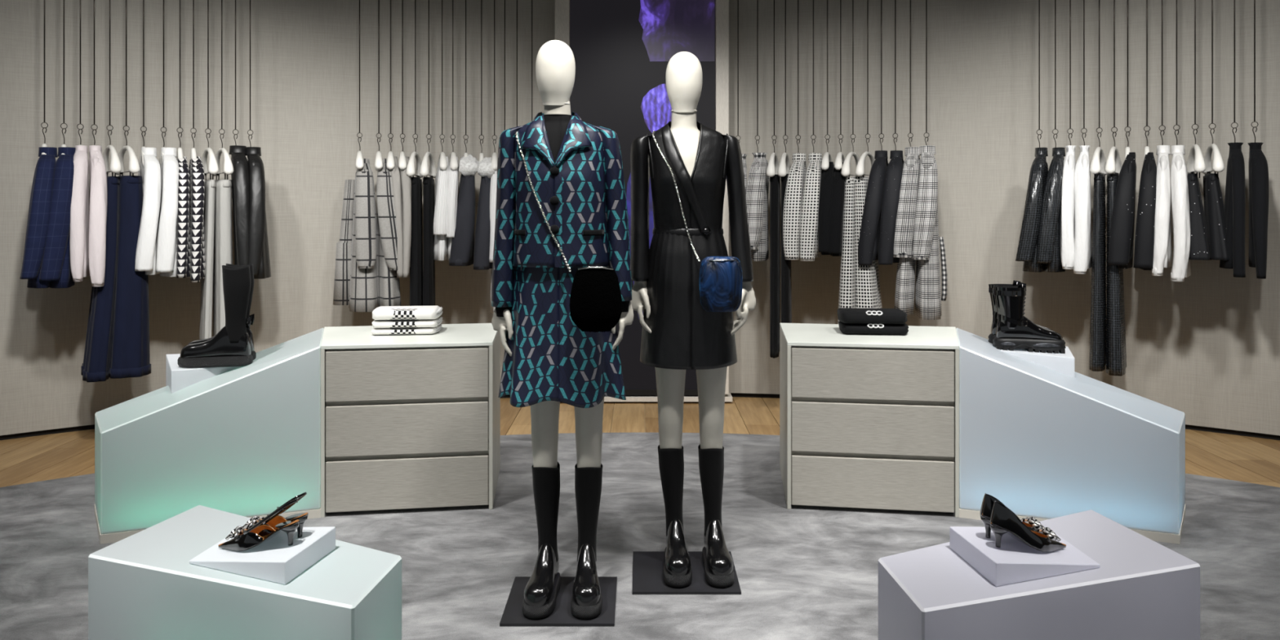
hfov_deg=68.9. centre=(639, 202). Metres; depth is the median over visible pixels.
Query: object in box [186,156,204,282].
blouse
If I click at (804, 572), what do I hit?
carpet
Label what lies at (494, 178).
sweater
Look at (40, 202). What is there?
trousers
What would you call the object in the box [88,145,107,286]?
cardigan
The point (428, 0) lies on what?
hanging rod
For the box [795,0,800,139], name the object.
hanging rod
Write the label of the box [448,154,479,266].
jacket
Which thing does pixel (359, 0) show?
hanging rod
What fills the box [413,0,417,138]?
hanging rod
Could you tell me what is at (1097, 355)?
trousers
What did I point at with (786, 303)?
trousers
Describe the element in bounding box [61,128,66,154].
hanger
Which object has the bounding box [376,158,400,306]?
coat
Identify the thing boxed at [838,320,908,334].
sweater
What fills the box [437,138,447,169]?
hanger
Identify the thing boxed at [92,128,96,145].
hanger
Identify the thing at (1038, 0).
hanging rod
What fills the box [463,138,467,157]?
hanger
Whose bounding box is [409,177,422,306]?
trousers
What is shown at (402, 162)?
hanger
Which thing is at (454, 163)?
hanger
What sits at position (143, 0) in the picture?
hanging rod
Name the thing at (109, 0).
hanging rod
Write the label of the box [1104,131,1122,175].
hanger
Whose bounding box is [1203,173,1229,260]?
shorts
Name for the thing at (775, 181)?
trousers
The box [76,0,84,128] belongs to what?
hanging rod
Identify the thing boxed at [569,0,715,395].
video screen
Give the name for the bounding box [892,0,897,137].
hanging rod
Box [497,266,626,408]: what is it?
skirt
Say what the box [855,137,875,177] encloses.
hanger
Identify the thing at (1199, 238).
shorts
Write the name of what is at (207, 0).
hanging rod
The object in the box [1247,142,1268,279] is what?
knit sweater
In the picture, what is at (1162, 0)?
hanging rod
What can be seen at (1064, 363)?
wedge
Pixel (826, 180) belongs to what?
blouse
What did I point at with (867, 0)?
hanging rod
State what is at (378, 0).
hanging rod
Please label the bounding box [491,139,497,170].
hanger
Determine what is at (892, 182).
jacket
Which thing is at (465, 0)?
hanging rod
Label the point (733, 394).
baseboard
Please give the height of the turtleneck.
0.676 m
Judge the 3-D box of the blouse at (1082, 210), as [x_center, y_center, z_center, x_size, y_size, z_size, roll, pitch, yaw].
[2.527,0.035,5.327,0.098,0.714,0.486,0,0,25]
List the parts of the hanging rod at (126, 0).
rod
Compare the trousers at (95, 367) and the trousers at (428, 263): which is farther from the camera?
the trousers at (428, 263)
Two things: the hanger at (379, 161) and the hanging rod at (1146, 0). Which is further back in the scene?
the hanger at (379, 161)
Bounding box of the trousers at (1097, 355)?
[1088,173,1106,371]
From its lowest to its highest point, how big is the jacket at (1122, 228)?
0.637 m
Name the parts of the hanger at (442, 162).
arm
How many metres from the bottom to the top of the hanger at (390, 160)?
0.203 m
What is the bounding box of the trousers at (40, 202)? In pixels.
[19,146,57,288]
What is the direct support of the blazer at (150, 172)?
hanging from the hanger at (141, 158)
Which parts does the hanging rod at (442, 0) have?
rod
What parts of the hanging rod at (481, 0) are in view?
rod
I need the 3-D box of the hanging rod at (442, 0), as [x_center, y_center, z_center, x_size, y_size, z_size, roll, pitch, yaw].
[-1.231,-1.037,5.809,0.033,1.286,0.006,0,0,-12]
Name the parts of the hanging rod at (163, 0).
rod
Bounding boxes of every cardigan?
[70,145,89,281]
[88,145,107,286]
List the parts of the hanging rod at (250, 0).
rod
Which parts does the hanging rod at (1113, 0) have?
rod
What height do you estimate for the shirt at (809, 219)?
0.659 m
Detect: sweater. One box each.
[371,324,441,334]
[372,305,442,319]
[372,316,442,328]
[433,156,448,260]
[445,156,458,260]
[488,157,497,313]
[837,307,907,324]
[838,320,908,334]
[1219,142,1245,277]
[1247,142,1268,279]
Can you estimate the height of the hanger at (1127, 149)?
0.211 m
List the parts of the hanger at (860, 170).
arm, arm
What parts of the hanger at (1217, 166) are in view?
arm, arm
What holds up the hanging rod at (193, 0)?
hanging from the ceiling
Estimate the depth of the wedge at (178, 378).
3.95 m
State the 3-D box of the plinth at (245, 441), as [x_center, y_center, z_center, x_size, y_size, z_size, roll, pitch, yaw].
[-1.766,0.962,3.998,0.963,0.716,0.606,0,0,-33]
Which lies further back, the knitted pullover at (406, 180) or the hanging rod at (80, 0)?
the knitted pullover at (406, 180)
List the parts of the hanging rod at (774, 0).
rod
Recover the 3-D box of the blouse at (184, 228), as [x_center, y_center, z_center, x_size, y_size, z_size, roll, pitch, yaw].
[-2.595,0.074,5.293,0.088,0.670,0.488,0,0,-30]
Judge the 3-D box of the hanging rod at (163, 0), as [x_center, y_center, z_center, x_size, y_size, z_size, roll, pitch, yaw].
[-2.678,-1.037,5.247,0.033,1.286,0.006,0,0,-27]
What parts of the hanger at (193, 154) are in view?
arm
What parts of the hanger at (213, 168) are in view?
arm, arm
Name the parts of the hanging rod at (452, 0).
rod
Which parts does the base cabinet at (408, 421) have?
panel, drawer, drawer, drawer, panel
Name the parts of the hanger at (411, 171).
arm, arm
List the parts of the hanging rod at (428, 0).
rod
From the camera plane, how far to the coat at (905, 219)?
5.52 m
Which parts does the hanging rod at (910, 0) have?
rod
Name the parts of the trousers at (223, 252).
trouser leg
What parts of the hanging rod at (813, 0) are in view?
rod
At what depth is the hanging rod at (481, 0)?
5.86 m
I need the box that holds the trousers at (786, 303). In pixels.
[780,173,791,323]
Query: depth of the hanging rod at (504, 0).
5.88 m
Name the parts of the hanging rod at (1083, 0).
rod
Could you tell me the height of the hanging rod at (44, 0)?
1.286 m
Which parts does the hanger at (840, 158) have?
arm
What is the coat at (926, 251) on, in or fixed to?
hanging from the hanger
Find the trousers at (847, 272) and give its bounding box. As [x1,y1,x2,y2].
[837,177,855,324]
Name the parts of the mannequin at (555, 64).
plate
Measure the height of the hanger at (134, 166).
0.269 m
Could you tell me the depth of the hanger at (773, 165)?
5.72 m
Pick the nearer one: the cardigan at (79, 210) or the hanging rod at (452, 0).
the cardigan at (79, 210)
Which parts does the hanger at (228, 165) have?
arm, arm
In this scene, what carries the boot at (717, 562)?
on the mannequin at (684, 76)
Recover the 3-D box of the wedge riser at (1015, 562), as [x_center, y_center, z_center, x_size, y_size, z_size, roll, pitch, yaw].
[0.943,0.842,2.291,0.384,0.055,0.238,0,0,-21]
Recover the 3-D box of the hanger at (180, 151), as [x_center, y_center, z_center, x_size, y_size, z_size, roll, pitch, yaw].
[-2.606,-0.293,5.287,0.032,0.211,0.260,0,0,-30]
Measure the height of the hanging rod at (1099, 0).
1.286 m
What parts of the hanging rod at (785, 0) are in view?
rod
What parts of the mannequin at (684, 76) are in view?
plate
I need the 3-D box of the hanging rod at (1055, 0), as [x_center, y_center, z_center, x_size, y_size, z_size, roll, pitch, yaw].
[2.400,-1.037,5.393,0.033,1.286,0.006,0,0,24]
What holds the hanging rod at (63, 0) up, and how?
hanging from the ceiling
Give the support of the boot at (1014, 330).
on the wedge at (1064, 363)
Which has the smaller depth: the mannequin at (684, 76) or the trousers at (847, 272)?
the mannequin at (684, 76)
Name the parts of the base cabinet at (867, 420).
panel, drawer, drawer, drawer, panel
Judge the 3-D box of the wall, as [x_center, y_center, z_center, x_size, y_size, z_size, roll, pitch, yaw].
[0.000,-0.191,3.911,11.883,2.978,5.179,0,0,0]
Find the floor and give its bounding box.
[0,396,1279,487]
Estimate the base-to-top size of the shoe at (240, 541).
0.140 m
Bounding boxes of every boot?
[177,265,253,368]
[186,263,256,359]
[522,462,560,618]
[570,463,602,618]
[657,444,692,587]
[697,444,733,587]
[987,280,1052,344]
[992,282,1066,353]
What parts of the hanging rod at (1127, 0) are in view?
rod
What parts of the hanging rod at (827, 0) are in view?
rod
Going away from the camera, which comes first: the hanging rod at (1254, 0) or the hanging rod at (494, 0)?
the hanging rod at (1254, 0)
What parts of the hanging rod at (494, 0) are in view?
rod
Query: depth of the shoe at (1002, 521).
2.22 m
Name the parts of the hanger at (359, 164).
arm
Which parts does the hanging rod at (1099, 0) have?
rod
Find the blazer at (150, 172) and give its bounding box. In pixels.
[134,147,160,275]
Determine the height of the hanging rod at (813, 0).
1.286 m
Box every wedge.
[165,353,239,393]
[1000,346,1074,377]
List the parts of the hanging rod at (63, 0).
rod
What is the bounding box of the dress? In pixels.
[630,120,753,369]
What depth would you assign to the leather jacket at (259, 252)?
5.27 m
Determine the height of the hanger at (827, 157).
0.203 m
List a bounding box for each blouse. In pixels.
[176,156,191,277]
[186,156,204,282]
[817,161,834,254]
[825,162,846,256]
[1060,145,1075,269]
[1073,145,1092,274]
[1151,145,1172,275]
[1170,145,1191,281]
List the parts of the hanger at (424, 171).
arm, arm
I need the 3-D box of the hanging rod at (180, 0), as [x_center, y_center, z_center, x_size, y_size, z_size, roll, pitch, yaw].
[-2.606,-1.037,5.287,0.033,1.286,0.006,0,0,-27]
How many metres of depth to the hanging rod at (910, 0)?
5.69 m
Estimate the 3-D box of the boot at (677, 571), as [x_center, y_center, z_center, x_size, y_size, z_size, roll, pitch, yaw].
[0.124,1.095,3.314,0.104,0.431,0.304,0,0,-5]
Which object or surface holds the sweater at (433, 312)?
on the sweater at (422, 322)
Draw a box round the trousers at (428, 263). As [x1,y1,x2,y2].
[422,177,435,306]
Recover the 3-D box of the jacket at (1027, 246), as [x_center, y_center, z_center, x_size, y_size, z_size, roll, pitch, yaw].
[2.288,0.037,5.444,0.173,0.710,0.489,0,0,23]
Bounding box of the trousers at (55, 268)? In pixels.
[39,146,75,288]
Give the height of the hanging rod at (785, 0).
1.286 m
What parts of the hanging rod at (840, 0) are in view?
rod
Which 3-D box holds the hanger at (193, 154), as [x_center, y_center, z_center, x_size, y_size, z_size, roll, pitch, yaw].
[-2.545,-0.293,5.319,0.032,0.211,0.260,0,0,-29]
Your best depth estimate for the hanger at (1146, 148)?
5.15 m
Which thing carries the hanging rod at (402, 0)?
hanging from the ceiling
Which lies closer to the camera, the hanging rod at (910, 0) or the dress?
the dress
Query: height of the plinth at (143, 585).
0.450 m
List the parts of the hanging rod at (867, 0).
rod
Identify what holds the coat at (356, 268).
hanging from the hanger at (359, 164)
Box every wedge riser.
[189,526,335,584]
[949,526,1100,586]
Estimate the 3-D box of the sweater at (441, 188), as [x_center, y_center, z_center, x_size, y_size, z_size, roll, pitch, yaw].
[-1.240,0.031,5.807,0.102,0.635,0.488,0,0,-14]
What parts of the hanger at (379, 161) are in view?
arm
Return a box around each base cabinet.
[320,323,500,517]
[779,323,959,517]
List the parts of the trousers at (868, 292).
trouser leg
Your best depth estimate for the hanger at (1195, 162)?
4.94 m
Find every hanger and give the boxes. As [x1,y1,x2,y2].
[41,127,47,154]
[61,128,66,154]
[78,128,82,145]
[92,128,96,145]
[102,129,121,176]
[115,130,139,176]
[138,131,146,168]
[159,131,165,166]
[176,132,183,159]
[189,133,196,162]
[200,133,218,180]
[211,133,233,180]
[355,137,364,169]
[374,137,382,171]
[386,137,395,169]
[398,137,406,169]
[405,137,422,177]
[419,138,436,178]
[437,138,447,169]
[448,138,457,170]
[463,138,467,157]
[479,138,484,161]
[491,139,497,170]
[766,139,779,177]
[777,139,791,177]
[821,138,832,170]
[834,138,844,169]
[840,137,864,177]
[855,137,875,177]
[1089,132,1107,175]
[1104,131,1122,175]
[1124,131,1130,159]
[1143,130,1149,159]
[1160,129,1164,145]
[1186,128,1205,177]
[1201,128,1224,177]
[1252,126,1257,142]
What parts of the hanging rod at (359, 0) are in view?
rod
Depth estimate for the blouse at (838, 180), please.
5.59 m
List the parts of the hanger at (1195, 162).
arm, arm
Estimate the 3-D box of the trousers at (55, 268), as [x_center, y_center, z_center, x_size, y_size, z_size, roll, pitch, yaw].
[-3.103,0.074,4.981,0.169,0.737,0.489,0,0,-32]
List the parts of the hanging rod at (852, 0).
rod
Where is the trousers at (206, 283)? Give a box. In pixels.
[199,179,216,339]
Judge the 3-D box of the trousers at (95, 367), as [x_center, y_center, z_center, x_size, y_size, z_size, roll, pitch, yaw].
[-2.943,0.400,5.093,0.180,1.082,0.434,0,0,-33]
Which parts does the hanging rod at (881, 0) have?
rod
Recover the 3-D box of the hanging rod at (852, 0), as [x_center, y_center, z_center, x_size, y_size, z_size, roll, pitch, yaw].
[1.321,-1.037,5.787,0.033,1.286,0.006,0,0,13]
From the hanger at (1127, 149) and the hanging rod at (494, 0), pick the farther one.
the hanging rod at (494, 0)
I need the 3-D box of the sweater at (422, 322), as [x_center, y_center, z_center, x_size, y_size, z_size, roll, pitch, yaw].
[-1.072,0.552,4.321,0.302,0.034,0.222,0,0,-6]
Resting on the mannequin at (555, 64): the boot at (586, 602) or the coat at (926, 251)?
the boot at (586, 602)
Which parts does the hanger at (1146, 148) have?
arm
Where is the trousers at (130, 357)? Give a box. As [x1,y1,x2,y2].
[108,175,151,378]
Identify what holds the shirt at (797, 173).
hanging from the hanger
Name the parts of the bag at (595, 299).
metal frame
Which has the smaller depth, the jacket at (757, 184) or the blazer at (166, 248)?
the blazer at (166, 248)
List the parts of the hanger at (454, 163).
arm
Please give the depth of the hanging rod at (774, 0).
5.88 m
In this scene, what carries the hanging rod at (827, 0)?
hanging from the ceiling
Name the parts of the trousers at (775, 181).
trouser leg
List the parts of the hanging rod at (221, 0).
rod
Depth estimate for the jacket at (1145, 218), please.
4.97 m
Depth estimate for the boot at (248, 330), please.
4.12 m
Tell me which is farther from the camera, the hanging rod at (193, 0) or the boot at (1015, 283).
the hanging rod at (193, 0)
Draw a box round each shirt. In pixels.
[782,153,806,259]
[799,153,822,261]
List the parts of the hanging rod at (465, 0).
rod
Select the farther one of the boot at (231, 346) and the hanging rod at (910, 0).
the hanging rod at (910, 0)
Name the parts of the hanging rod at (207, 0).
rod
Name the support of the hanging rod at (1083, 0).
hanging from the ceiling
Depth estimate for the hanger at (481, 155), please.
5.83 m
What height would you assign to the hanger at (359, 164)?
0.203 m
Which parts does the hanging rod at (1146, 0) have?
rod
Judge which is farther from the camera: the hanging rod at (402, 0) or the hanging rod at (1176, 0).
the hanging rod at (402, 0)
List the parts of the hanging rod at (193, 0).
rod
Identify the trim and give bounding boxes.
[555,0,569,101]
[604,392,732,401]
[715,0,728,394]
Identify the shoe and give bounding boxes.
[217,498,299,551]
[242,492,308,537]
[979,493,1044,538]
[989,500,1066,552]
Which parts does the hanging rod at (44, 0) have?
rod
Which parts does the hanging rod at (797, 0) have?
rod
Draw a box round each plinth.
[88,505,401,639]
[94,328,324,543]
[878,509,1199,639]
[955,328,1185,543]
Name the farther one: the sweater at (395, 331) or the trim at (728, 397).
the trim at (728, 397)
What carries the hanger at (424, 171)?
hanging from the hanging rod at (428, 0)
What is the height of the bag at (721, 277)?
0.633 m
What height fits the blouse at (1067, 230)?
0.693 m
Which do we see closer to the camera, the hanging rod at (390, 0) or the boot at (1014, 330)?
the boot at (1014, 330)
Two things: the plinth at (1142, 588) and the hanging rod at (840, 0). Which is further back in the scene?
the hanging rod at (840, 0)
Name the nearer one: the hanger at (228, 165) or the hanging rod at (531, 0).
the hanger at (228, 165)
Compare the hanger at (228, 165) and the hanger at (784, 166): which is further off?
the hanger at (784, 166)
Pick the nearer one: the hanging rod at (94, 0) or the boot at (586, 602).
the boot at (586, 602)
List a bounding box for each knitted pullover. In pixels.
[390,156,403,277]
[400,156,411,277]
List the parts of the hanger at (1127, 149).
arm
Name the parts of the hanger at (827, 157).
arm, arm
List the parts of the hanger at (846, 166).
arm, arm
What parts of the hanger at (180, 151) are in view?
arm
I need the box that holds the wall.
[0,0,1279,435]
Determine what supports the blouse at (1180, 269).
hanging from the hanger
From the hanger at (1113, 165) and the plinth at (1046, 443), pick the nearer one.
the plinth at (1046, 443)
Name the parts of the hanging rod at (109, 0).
rod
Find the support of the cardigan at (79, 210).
hanging from the hanger at (79, 129)
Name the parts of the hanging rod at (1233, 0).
rod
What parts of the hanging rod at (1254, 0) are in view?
rod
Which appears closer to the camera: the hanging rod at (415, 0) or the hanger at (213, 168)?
the hanger at (213, 168)
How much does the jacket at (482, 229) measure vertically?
0.694 m
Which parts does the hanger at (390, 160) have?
arm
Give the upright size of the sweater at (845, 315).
0.064 m
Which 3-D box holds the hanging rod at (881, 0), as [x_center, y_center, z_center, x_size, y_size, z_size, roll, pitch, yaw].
[1.486,-1.037,5.744,0.033,1.286,0.006,0,0,15]
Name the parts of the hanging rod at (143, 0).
rod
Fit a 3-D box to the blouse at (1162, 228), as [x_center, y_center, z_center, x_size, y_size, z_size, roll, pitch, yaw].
[2.872,0.038,5.136,0.095,0.702,0.489,0,0,29]
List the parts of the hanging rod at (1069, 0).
rod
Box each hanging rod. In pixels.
[40,0,48,128]
[60,0,67,128]
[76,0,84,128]
[90,0,97,130]
[106,0,113,130]
[123,0,129,131]
[140,0,146,132]
[160,0,166,132]
[177,0,182,133]
[190,0,196,133]
[204,0,211,133]
[218,0,225,134]
[232,0,238,134]
[247,0,253,135]
[356,0,362,137]
[376,0,381,137]
[387,0,393,138]
[400,0,404,138]
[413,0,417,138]
[426,0,431,139]
[439,0,444,138]
[450,0,455,139]
[463,0,468,139]
[479,0,484,139]
[492,0,497,139]
[504,0,505,130]
[516,0,517,126]
[531,0,532,121]
[735,0,740,140]
[755,0,759,140]
[771,0,777,140]
[782,0,787,140]
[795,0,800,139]
[810,0,816,139]
[824,0,830,139]
[838,0,843,138]
[850,0,855,138]
[865,0,870,138]
[878,0,884,138]
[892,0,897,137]
[907,0,913,137]
[923,0,928,137]
[1036,0,1042,134]
[1052,0,1058,134]
[1066,0,1073,133]
[1080,0,1087,133]
[1096,0,1102,133]
[1111,0,1117,132]
[1124,0,1130,132]
[1143,0,1150,131]
[1159,0,1165,130]
[1173,0,1180,130]
[1191,0,1198,129]
[1208,0,1215,128]
[1231,0,1238,128]
[1250,0,1257,127]
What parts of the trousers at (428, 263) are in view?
trouser leg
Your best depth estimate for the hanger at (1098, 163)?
5.16 m
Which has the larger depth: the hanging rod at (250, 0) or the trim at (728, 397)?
the trim at (728, 397)
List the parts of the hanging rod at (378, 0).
rod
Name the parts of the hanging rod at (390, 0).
rod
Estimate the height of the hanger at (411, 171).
0.269 m
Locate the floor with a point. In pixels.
(33, 459)
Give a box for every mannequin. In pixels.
[491,40,633,626]
[630,51,755,594]
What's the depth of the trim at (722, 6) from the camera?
6.18 m
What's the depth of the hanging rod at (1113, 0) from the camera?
5.25 m
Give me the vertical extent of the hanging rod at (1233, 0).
1.286 m
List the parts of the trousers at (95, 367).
trouser leg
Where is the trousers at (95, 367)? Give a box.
[80,176,119,382]
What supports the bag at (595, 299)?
hanging from the mannequin at (555, 64)
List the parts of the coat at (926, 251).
gingham panel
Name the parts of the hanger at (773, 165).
arm, arm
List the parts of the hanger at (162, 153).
arm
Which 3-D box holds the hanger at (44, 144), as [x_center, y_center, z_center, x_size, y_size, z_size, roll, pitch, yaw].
[-3.155,-0.293,4.944,0.032,0.211,0.260,0,0,-33]
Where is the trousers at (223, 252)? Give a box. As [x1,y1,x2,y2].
[213,179,232,336]
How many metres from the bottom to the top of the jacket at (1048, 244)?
0.705 m
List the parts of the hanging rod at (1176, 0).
rod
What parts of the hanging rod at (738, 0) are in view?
rod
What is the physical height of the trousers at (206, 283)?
0.943 m
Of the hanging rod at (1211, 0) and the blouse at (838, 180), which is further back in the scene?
the blouse at (838, 180)
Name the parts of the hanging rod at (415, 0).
rod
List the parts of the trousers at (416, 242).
trouser leg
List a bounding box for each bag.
[515,131,622,332]
[652,130,742,311]
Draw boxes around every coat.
[333,158,378,311]
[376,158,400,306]
[893,146,920,315]
[911,145,946,319]
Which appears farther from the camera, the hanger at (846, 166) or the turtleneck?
the hanger at (846, 166)
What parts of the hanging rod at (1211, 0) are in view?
rod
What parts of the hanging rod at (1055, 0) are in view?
rod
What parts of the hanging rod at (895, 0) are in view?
rod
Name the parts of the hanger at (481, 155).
arm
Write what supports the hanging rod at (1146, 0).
hanging from the ceiling
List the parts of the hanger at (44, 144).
arm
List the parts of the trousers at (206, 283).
trouser leg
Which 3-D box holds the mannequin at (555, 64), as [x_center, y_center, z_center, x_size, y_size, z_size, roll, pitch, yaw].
[-0.259,0.386,3.088,0.476,1.868,0.364,0,0,0]
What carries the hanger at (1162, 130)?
hanging from the hanging rod at (1162, 0)
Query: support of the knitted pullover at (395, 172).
hanging from the hanger at (390, 160)
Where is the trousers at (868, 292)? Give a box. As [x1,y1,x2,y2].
[853,176,881,308]
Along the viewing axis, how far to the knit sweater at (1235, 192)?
4.76 m
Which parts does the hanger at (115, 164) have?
arm, arm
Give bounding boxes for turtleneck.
[495,114,630,316]
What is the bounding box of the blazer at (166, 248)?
[155,147,178,276]
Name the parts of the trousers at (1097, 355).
trouser leg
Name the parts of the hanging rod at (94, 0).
rod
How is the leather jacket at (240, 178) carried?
hanging from the hanger
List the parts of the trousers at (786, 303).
trouser leg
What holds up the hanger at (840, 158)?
hanging from the hanging rod at (840, 0)
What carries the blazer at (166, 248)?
hanging from the hanger at (162, 153)
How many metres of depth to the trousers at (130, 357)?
5.01 m
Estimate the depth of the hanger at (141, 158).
5.20 m
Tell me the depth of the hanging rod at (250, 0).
5.45 m
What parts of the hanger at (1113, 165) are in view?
arm, arm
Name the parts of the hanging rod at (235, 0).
rod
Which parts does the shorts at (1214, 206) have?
short leg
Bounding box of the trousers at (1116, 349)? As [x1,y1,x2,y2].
[1106,173,1126,376]
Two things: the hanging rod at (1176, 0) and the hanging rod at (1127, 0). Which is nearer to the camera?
the hanging rod at (1176, 0)
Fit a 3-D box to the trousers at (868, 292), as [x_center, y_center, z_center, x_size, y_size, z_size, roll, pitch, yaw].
[1.407,0.319,5.769,0.176,0.955,0.419,0,0,19]
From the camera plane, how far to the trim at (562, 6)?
6.18 m
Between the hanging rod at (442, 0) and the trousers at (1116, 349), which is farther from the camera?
the hanging rod at (442, 0)
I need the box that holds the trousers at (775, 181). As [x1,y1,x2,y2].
[769,174,780,358]
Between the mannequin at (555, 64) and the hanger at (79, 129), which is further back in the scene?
the hanger at (79, 129)
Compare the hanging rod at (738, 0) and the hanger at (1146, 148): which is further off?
the hanging rod at (738, 0)
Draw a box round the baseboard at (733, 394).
[0,392,1279,439]
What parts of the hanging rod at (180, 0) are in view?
rod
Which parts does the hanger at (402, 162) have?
arm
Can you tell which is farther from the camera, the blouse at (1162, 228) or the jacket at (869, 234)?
the jacket at (869, 234)
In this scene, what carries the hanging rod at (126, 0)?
hanging from the ceiling
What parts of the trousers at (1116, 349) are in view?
trouser leg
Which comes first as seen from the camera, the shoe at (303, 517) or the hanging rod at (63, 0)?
the shoe at (303, 517)
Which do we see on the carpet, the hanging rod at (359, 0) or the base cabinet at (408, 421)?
the base cabinet at (408, 421)
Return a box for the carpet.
[0,432,1279,639]
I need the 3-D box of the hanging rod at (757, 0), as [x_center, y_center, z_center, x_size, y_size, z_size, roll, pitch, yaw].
[0.743,-1.037,5.899,0.033,1.286,0.006,0,0,7]
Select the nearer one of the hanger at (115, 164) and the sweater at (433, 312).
the sweater at (433, 312)
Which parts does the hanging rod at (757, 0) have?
rod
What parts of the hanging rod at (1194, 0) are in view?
rod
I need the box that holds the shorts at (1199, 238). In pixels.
[1186,173,1210,260]
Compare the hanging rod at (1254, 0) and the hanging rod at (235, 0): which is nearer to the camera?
the hanging rod at (1254, 0)
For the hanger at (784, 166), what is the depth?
5.71 m
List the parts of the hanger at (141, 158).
arm, arm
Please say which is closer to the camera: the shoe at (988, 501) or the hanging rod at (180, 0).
the shoe at (988, 501)
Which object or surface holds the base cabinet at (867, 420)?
on the carpet
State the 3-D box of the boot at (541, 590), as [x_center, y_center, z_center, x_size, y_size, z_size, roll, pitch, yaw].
[-0.320,1.095,3.075,0.105,0.431,0.304,0,0,5]
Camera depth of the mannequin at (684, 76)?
3.34 m
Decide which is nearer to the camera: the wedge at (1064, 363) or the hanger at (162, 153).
the wedge at (1064, 363)
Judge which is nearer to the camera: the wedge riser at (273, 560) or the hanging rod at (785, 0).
the wedge riser at (273, 560)
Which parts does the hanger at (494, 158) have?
arm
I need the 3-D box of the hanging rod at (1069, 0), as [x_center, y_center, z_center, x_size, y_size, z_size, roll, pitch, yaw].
[2.470,-1.037,5.358,0.033,1.286,0.006,0,0,25]
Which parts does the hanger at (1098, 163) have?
arm, arm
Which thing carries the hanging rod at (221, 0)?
hanging from the ceiling
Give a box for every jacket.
[229,145,249,265]
[245,146,271,279]
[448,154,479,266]
[473,157,497,270]
[491,111,631,307]
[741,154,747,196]
[746,152,769,261]
[857,150,888,265]
[878,150,903,265]
[1015,147,1048,272]
[1035,146,1065,272]
[1108,151,1136,268]
[1133,151,1156,270]
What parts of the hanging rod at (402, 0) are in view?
rod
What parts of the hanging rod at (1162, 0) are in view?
rod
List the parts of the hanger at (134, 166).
arm, arm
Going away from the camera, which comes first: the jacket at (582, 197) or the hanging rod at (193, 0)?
the jacket at (582, 197)
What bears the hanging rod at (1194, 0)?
hanging from the ceiling
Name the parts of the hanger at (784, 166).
arm, arm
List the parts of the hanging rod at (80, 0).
rod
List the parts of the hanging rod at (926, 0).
rod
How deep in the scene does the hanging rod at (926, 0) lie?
5.66 m
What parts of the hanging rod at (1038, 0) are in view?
rod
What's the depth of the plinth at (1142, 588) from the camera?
2.17 m
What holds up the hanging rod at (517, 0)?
hanging from the ceiling
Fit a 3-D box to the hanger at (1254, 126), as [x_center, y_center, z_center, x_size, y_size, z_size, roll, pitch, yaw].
[3.223,-0.293,4.895,0.032,0.211,0.260,0,0,33]
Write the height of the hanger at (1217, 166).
0.269 m

